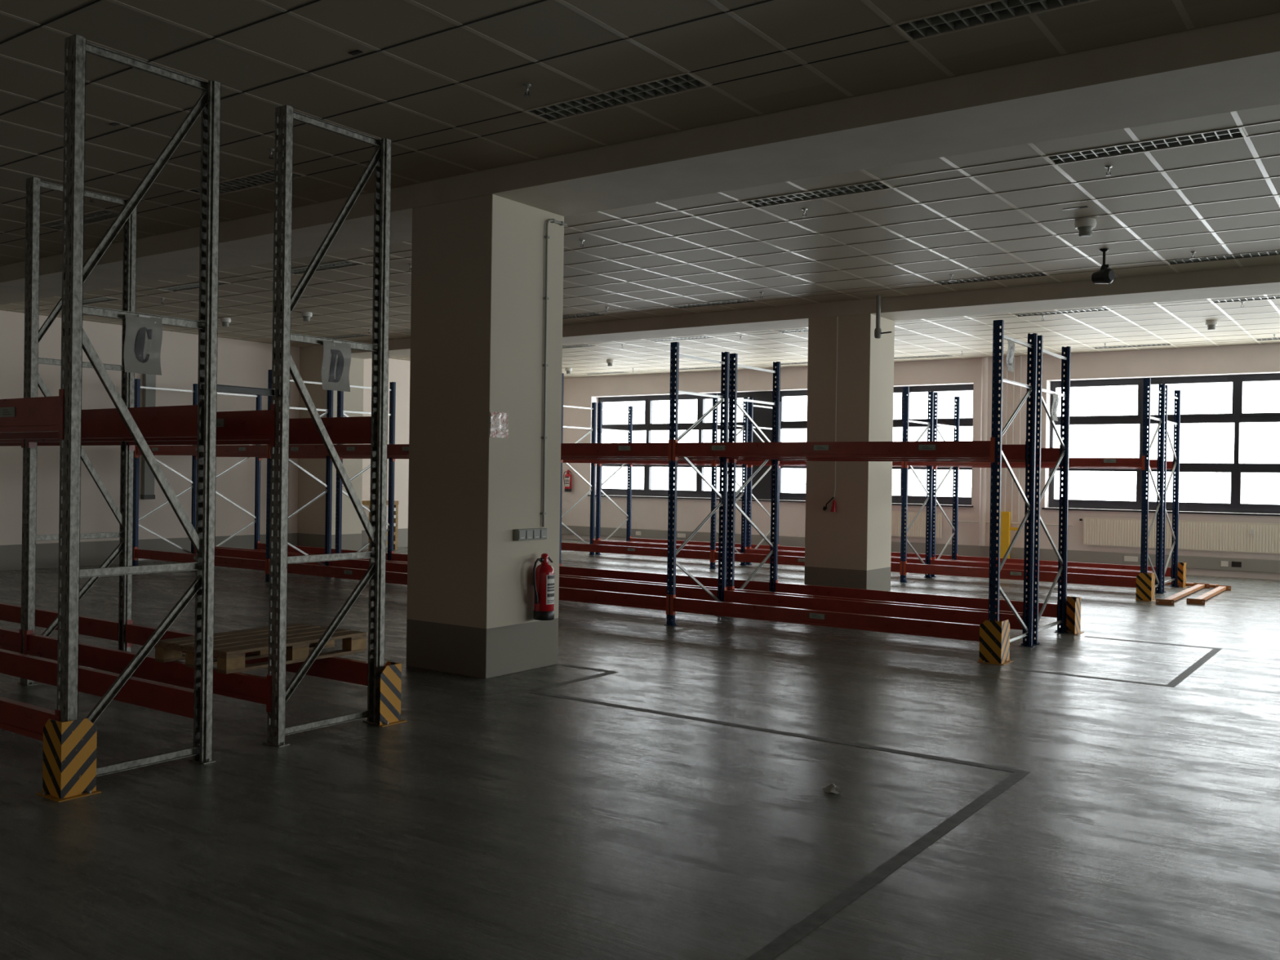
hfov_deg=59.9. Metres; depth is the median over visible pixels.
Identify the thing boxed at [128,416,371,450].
beam
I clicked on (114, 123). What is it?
ceiling slot
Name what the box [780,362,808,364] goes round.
ceiling light
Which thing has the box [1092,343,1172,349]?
ceiling light
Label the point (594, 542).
beam
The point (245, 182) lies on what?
tray
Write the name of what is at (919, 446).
print
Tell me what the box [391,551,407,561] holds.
beam
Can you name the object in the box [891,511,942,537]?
radiator
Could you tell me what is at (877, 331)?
pipe
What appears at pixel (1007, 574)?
beam
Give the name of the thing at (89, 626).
beam
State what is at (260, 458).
beam
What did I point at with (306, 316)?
smoke detector
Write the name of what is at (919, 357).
ceiling light
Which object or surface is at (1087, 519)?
grille
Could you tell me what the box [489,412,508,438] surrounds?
notice
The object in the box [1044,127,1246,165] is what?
ceiling light
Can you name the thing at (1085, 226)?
smoke detector
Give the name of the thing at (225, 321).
smoke detector
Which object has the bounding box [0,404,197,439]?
beam
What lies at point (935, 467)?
beam
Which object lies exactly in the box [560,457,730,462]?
beam
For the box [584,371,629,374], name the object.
ceiling light
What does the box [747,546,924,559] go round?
beam
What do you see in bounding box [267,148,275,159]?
sprinkler
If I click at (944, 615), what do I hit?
beam
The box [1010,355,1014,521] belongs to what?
riser pipe
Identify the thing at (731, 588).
beam
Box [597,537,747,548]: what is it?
beam
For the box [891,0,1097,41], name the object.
ceiling light
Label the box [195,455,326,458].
beam
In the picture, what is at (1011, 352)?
letter sign
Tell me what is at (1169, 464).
beam
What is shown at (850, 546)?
concrete pillar
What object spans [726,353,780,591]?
frame
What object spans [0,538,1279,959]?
floor
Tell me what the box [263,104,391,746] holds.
frame
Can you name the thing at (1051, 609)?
beam
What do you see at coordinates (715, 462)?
beam
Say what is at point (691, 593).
beam
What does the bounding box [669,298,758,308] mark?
ceiling light
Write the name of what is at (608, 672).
tape
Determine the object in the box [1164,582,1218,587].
beam
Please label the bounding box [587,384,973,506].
window
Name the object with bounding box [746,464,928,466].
beam
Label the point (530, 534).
switches
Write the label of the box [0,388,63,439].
beam
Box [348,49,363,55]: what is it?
ceiling slot
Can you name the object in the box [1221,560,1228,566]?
socket
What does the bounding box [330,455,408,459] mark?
beam
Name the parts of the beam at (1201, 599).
plate, beam rail, plate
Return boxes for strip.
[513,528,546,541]
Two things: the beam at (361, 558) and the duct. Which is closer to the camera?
the beam at (361, 558)
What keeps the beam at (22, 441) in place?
attached to the frame
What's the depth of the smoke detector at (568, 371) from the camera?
26.96 m
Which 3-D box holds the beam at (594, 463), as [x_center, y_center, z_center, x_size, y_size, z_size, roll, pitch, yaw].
[0.526,-0.387,22.956,3.748,0.215,0.064,1,0,35]
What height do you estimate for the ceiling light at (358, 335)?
0.092 m
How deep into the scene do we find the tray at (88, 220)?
11.66 m
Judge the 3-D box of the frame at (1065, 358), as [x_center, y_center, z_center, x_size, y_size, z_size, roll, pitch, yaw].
[4.569,0.108,12.374,0.140,3.301,1.212,1,0,35]
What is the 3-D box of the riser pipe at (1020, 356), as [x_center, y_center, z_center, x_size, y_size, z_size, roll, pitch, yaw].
[7.840,-0.853,22.953,0.028,3.420,0.028,1,0,35]
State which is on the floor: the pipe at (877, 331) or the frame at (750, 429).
the frame at (750, 429)
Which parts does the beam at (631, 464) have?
beam rail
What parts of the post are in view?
post, arm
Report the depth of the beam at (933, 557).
18.75 m
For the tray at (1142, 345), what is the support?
on the ceiling light at (1157, 344)
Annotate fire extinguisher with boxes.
[533,549,554,620]
[563,468,571,491]
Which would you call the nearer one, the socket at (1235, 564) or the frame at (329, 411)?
the frame at (329, 411)
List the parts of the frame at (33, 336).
foot plate, post, post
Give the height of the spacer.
0.043 m
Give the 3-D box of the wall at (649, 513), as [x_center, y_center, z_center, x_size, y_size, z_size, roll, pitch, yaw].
[12.617,-0.509,19.861,36.700,4.700,0.400,1,0,35]
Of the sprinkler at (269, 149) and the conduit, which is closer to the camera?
the sprinkler at (269, 149)
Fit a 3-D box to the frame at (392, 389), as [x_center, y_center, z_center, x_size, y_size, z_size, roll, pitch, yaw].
[-4.655,-0.057,18.883,0.140,3.301,1.212,1,0,35]
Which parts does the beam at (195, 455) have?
beam rail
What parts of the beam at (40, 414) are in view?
beam rail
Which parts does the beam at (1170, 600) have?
plate, beam rail, plate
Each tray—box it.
[40,215,117,229]
[189,175,301,194]
[291,263,361,273]
[652,337,712,341]
[673,300,753,307]
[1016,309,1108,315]
[1093,344,1168,348]
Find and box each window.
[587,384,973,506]
[1041,373,1279,515]
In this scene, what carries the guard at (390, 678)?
on the floor
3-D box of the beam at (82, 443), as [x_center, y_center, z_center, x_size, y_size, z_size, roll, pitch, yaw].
[-5.719,-0.412,10.497,3.148,0.270,0.063,1,0,35]
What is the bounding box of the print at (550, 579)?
[546,575,554,603]
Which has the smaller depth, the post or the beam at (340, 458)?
the beam at (340, 458)
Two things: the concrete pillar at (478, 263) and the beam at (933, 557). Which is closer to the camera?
the concrete pillar at (478, 263)
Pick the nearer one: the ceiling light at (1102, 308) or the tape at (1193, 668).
the tape at (1193, 668)
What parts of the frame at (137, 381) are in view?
post, post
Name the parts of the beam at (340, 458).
beam rail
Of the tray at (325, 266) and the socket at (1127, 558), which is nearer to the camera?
the tray at (325, 266)
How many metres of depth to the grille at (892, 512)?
24.27 m
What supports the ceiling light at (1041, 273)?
attached to the ceiling
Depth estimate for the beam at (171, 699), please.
7.23 m
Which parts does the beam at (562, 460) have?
beam rail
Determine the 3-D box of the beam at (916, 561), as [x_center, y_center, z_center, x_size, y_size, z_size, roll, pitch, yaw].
[3.574,1.465,20.795,3.748,0.235,0.064,1,0,35]
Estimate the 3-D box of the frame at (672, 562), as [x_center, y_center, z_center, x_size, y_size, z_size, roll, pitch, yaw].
[0.714,0.047,13.442,0.140,3.301,1.212,1,0,35]
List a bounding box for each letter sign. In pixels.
[123,313,162,375]
[320,340,351,391]
[1005,338,1015,372]
[1051,393,1058,421]
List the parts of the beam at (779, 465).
beam rail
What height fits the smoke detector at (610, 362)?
0.142 m
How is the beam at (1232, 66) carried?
attached to the ceiling
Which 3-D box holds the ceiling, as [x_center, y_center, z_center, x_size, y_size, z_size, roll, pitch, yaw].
[4.492,-2.781,8.290,36.700,0.485,29.100,1,0,35]
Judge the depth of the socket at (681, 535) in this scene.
27.67 m
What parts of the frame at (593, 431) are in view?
post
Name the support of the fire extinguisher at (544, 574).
attached to the concrete pillar at (478, 263)
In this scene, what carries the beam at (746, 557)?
attached to the frame at (905, 394)
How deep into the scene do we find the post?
22.92 m
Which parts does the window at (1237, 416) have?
sill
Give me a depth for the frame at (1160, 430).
17.11 m
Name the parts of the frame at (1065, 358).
post, post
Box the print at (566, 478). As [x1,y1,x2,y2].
[564,476,568,485]
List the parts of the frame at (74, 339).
post, foot plate, post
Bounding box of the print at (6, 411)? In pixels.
[2,406,15,416]
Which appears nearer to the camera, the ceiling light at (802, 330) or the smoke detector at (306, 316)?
the smoke detector at (306, 316)
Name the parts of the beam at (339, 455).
beam rail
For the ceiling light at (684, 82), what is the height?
0.092 m
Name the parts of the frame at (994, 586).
post, foot plate, post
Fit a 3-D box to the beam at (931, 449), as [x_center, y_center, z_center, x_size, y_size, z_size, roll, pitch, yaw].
[1.928,-0.320,11.886,3.748,0.245,0.064,1,0,35]
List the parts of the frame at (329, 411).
post, post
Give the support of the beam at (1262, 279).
attached to the ceiling
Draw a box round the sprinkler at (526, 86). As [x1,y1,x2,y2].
[523,83,531,97]
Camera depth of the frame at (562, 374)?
17.16 m
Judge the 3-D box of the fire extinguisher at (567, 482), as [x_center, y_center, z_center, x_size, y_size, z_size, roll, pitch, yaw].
[-1.940,0.005,29.747,0.218,0.616,0.193,1,0,-5]
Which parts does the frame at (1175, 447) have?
post, post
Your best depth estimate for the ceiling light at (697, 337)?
20.95 m
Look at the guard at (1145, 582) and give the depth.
16.41 m
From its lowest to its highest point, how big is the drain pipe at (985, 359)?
3.953 m
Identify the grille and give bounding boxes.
[891,511,942,513]
[1085,517,1279,524]
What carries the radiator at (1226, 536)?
attached to the wall at (649, 513)
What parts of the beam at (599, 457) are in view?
beam rail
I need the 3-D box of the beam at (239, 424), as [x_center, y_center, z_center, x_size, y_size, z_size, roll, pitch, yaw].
[-3.589,-0.370,7.984,3.148,0.270,0.063,1,0,35]
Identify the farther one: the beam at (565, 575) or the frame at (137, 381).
the frame at (137, 381)
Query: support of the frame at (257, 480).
on the floor
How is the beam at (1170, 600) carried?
on the floor
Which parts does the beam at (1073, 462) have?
beam rail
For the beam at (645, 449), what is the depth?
13.40 m
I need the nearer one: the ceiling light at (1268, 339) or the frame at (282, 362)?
the frame at (282, 362)
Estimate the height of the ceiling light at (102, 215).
0.092 m
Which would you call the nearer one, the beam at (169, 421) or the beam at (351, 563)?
the beam at (169, 421)
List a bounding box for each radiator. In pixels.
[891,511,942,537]
[1077,517,1279,554]
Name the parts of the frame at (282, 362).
foot plate, post, foot plate, post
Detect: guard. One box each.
[35,718,101,802]
[378,661,407,727]
[977,619,1013,665]
[1066,595,1084,635]
[1135,573,1155,601]
[1177,562,1188,587]
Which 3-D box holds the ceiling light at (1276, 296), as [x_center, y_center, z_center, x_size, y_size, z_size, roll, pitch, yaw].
[8.658,-2.555,15.335,1.388,0.092,0.288,1,0,35]
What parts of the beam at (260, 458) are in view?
beam rail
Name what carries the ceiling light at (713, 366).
attached to the ceiling
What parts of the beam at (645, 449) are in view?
beam rail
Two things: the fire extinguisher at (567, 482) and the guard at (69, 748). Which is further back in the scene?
the fire extinguisher at (567, 482)
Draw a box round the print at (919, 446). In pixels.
[917,444,936,449]
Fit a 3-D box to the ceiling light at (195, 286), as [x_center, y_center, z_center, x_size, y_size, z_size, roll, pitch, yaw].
[-6.306,-2.774,15.676,1.388,0.092,0.288,1,0,35]
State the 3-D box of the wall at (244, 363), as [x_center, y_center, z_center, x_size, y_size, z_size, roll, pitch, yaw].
[-10.565,-0.841,18.658,0.200,4.700,28.300,1,0,35]
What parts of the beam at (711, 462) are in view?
beam rail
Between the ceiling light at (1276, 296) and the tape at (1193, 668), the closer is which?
the tape at (1193, 668)
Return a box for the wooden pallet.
[155,622,366,674]
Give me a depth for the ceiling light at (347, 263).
14.03 m
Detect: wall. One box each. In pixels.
[0,310,410,570]
[561,343,1279,580]
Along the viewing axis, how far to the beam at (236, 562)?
18.47 m
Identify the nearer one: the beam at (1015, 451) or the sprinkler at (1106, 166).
the sprinkler at (1106, 166)
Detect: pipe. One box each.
[874,295,892,338]
[946,520,1073,525]
[978,356,988,546]
[1004,367,1007,511]
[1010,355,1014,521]
[1017,355,1021,521]
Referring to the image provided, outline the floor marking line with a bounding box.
[529,691,1031,959]
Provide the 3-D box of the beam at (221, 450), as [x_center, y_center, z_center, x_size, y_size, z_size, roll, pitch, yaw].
[-7.294,-0.485,18.394,3.748,0.245,0.064,1,0,35]
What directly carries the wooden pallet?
on the beam at (250, 687)
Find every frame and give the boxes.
[17,176,137,685]
[57,34,221,776]
[132,378,197,565]
[215,392,261,549]
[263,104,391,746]
[264,369,333,582]
[335,382,395,560]
[559,373,564,564]
[561,402,596,555]
[595,403,632,555]
[664,342,729,626]
[708,393,748,568]
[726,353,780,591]
[746,398,780,564]
[899,386,933,582]
[930,391,959,577]
[988,320,1037,647]
[1032,335,1071,644]
[1140,377,1165,593]
[1161,384,1180,592]
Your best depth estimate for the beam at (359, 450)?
16.25 m
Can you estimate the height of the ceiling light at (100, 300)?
0.092 m
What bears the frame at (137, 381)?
on the floor
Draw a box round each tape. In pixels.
[528,664,618,691]
[1011,635,1222,687]
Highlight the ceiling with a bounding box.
[0,0,1279,378]
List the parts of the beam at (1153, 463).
beam rail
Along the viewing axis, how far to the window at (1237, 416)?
21.38 m
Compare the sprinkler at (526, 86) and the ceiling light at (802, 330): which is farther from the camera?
the ceiling light at (802, 330)
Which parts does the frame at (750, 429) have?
post, post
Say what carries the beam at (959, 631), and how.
attached to the frame at (994, 586)
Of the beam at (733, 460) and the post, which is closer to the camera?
the beam at (733, 460)
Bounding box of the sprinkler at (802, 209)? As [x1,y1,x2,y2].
[801,208,807,217]
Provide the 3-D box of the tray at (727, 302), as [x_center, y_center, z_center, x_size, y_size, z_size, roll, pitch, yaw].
[1.080,-2.675,16.571,1.376,0.085,0.276,1,0,35]
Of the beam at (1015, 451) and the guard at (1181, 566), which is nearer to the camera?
the beam at (1015, 451)
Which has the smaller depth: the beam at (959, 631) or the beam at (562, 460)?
the beam at (959, 631)
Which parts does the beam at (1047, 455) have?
beam rail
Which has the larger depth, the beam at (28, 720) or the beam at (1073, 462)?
the beam at (1073, 462)
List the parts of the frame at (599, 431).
post, post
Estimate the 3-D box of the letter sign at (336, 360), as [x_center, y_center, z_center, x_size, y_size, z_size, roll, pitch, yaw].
[-2.018,-0.757,7.395,0.028,0.332,0.237,1,0,35]
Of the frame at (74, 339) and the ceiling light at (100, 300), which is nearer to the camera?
the frame at (74, 339)
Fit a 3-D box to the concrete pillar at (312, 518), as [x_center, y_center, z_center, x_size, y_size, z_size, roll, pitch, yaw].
[-6.510,-0.509,23.389,0.979,4.110,0.884,1,0,35]
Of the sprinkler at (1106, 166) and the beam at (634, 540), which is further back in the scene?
the beam at (634, 540)
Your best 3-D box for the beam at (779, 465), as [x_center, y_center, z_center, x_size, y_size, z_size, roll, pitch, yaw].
[4.378,-0.326,21.890,3.748,0.215,0.064,1,0,35]
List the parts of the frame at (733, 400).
post, post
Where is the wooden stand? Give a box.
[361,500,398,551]
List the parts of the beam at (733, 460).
beam rail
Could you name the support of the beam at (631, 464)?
attached to the frame at (599, 431)
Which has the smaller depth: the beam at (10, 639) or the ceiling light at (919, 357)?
the beam at (10, 639)
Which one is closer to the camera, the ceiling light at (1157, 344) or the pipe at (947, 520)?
the ceiling light at (1157, 344)
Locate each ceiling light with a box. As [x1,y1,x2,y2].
[40,208,119,231]
[82,297,121,305]
[156,280,231,292]
[183,168,306,195]
[291,260,364,274]
[322,333,372,338]
[522,72,711,122]
[562,312,606,319]
[562,344,597,348]
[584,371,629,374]
[647,336,715,342]
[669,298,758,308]
[679,366,724,369]
[740,181,893,208]
[775,328,808,333]
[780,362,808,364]
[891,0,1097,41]
[893,355,953,359]
[933,271,1048,285]
[1011,307,1110,316]
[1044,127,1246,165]
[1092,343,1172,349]
[1164,250,1279,265]
[1209,295,1279,303]
[1253,337,1279,341]
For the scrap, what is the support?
on the floor
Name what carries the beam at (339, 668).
attached to the frame at (33, 336)
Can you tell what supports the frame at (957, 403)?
on the floor
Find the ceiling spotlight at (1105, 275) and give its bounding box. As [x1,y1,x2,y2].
[1091,248,1115,284]
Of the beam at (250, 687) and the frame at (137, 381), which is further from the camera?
the frame at (137, 381)
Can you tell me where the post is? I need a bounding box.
[997,511,1017,558]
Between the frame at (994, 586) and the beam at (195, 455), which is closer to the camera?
the frame at (994, 586)
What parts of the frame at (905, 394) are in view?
post, post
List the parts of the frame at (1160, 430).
post, post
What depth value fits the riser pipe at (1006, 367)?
23.11 m
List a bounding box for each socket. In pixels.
[635,531,640,535]
[677,533,685,537]
[1124,555,1137,561]
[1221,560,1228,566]
[1231,561,1241,567]
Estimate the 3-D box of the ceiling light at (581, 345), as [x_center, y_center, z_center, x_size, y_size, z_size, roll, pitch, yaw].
[-1.493,-2.736,22.499,1.388,0.092,0.288,1,0,35]
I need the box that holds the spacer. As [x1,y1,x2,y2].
[217,384,277,396]
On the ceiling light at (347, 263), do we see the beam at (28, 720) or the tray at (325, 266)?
the tray at (325, 266)
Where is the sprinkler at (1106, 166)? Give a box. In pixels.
[1105,165,1112,176]
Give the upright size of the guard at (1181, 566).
0.406 m
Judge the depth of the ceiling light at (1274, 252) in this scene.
12.69 m
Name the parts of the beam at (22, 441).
beam rail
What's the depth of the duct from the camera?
20.46 m
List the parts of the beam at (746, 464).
beam rail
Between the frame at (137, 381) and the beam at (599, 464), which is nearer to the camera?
the frame at (137, 381)
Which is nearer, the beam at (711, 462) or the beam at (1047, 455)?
the beam at (1047, 455)
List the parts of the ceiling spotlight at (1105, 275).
stem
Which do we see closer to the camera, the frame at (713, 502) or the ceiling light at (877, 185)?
the ceiling light at (877, 185)
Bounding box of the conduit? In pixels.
[540,218,567,526]
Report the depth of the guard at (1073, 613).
12.92 m
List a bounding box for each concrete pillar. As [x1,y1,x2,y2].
[297,355,364,550]
[405,194,564,678]
[804,313,894,591]
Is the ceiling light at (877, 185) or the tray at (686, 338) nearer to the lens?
the ceiling light at (877, 185)
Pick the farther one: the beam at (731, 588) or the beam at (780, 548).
the beam at (780, 548)
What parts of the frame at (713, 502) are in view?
post, post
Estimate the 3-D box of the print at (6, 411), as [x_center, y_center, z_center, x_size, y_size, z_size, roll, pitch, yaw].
[-3.606,-0.387,6.329,0.190,0.055,0.001,1,0,35]
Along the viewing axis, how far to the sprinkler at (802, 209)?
10.65 m
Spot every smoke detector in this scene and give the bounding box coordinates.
[219,317,231,326]
[301,311,312,321]
[564,367,572,373]
[606,359,613,366]
[1074,217,1096,237]
[1204,320,1217,330]
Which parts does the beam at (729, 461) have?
beam rail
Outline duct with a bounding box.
[140,373,155,499]
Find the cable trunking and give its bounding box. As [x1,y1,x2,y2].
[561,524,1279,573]
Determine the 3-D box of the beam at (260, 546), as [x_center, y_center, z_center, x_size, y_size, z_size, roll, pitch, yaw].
[-5.881,1.329,20.442,3.748,0.235,0.064,1,0,35]
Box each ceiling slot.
[108,122,119,126]
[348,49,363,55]
[1062,206,1088,210]
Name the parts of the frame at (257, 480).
post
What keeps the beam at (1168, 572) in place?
attached to the frame at (957, 403)
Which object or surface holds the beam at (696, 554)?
attached to the frame at (713, 502)
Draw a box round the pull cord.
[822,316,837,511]
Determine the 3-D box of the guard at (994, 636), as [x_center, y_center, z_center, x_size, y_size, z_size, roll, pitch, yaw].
[3.423,1.547,10.697,0.255,0.406,0.298,1,0,35]
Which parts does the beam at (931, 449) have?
beam rail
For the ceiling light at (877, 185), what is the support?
attached to the ceiling
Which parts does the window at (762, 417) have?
blanking panel, sill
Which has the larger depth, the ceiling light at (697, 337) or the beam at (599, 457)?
the ceiling light at (697, 337)
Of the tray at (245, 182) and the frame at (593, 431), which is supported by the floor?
the frame at (593, 431)
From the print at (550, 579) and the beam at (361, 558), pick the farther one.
the beam at (361, 558)
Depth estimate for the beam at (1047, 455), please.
13.40 m
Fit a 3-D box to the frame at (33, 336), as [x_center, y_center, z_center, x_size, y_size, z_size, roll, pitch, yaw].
[-4.650,-0.386,9.237,0.158,4.051,0.890,1,0,35]
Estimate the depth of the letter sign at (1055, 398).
12.38 m
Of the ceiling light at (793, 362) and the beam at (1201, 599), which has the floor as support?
the beam at (1201, 599)
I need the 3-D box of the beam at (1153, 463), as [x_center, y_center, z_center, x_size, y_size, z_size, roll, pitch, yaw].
[6.676,-0.277,18.616,3.748,0.215,0.064,1,0,35]
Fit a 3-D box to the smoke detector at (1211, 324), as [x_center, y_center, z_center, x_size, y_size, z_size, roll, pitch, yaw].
[9.057,-2.449,17.611,0.180,0.142,0.180,1,0,35]
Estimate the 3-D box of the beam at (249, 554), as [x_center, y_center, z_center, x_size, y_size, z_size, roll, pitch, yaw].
[-6.659,1.322,19.339,3.748,0.235,0.064,1,0,35]
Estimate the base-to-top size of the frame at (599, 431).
3.301 m
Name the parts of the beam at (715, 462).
beam rail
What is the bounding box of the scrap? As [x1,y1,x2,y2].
[822,783,842,793]
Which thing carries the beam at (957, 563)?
attached to the frame at (905, 394)
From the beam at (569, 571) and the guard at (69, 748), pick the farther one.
the beam at (569, 571)
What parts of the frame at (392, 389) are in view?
post, post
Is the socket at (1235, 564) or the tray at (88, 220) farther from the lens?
the socket at (1235, 564)
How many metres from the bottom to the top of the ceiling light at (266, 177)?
0.092 m
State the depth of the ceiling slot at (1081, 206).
10.46 m
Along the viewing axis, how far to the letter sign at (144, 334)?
6.28 m
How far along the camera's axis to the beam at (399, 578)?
16.36 m
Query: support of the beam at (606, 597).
attached to the frame at (672, 562)
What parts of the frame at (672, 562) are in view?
post, post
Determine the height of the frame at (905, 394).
3.301 m
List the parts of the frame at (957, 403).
post, post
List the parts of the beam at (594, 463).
beam rail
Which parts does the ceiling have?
rail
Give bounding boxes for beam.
[0,12,1279,305]
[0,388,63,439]
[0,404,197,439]
[0,439,24,447]
[0,441,120,446]
[0,602,118,640]
[0,627,22,653]
[0,648,194,718]
[0,696,60,741]
[23,629,271,712]
[26,404,275,448]
[125,619,368,685]
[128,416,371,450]
[133,546,266,573]
[134,444,268,458]
[194,547,324,565]
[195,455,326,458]
[214,546,315,555]
[257,457,388,460]
[257,541,387,559]
[266,559,407,585]
[268,444,408,458]
[299,263,1279,359]
[328,559,407,573]
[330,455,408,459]
[339,457,407,460]
[359,558,407,563]
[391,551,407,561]
[558,586,669,614]
[559,563,773,591]
[559,574,728,590]
[559,576,721,600]
[560,440,671,460]
[560,456,723,462]
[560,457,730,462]
[560,458,774,464]
[561,542,711,562]
[563,459,713,466]
[592,538,741,553]
[594,462,744,466]
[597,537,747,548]
[598,463,748,466]
[629,536,773,549]
[631,464,774,466]
[670,594,979,641]
[672,437,995,462]
[712,550,902,574]
[713,460,903,467]
[724,586,1026,633]
[725,440,1029,462]
[729,586,1022,614]
[731,458,984,462]
[744,546,927,564]
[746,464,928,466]
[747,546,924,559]
[775,579,1061,617]
[777,444,1063,464]
[777,544,954,559]
[778,465,955,469]
[902,560,1136,587]
[904,455,1145,470]
[930,557,1155,577]
[932,457,1159,471]
[932,556,1152,572]
[933,466,1156,469]
[956,553,1173,579]
[958,460,1175,470]
[1155,582,1209,604]
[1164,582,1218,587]
[1186,585,1231,604]
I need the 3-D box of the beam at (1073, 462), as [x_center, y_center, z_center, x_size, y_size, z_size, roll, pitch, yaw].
[6.015,-0.282,17.680,3.748,0.215,0.064,1,0,35]
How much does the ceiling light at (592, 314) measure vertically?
0.092 m
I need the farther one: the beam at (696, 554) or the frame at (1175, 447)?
the beam at (696, 554)

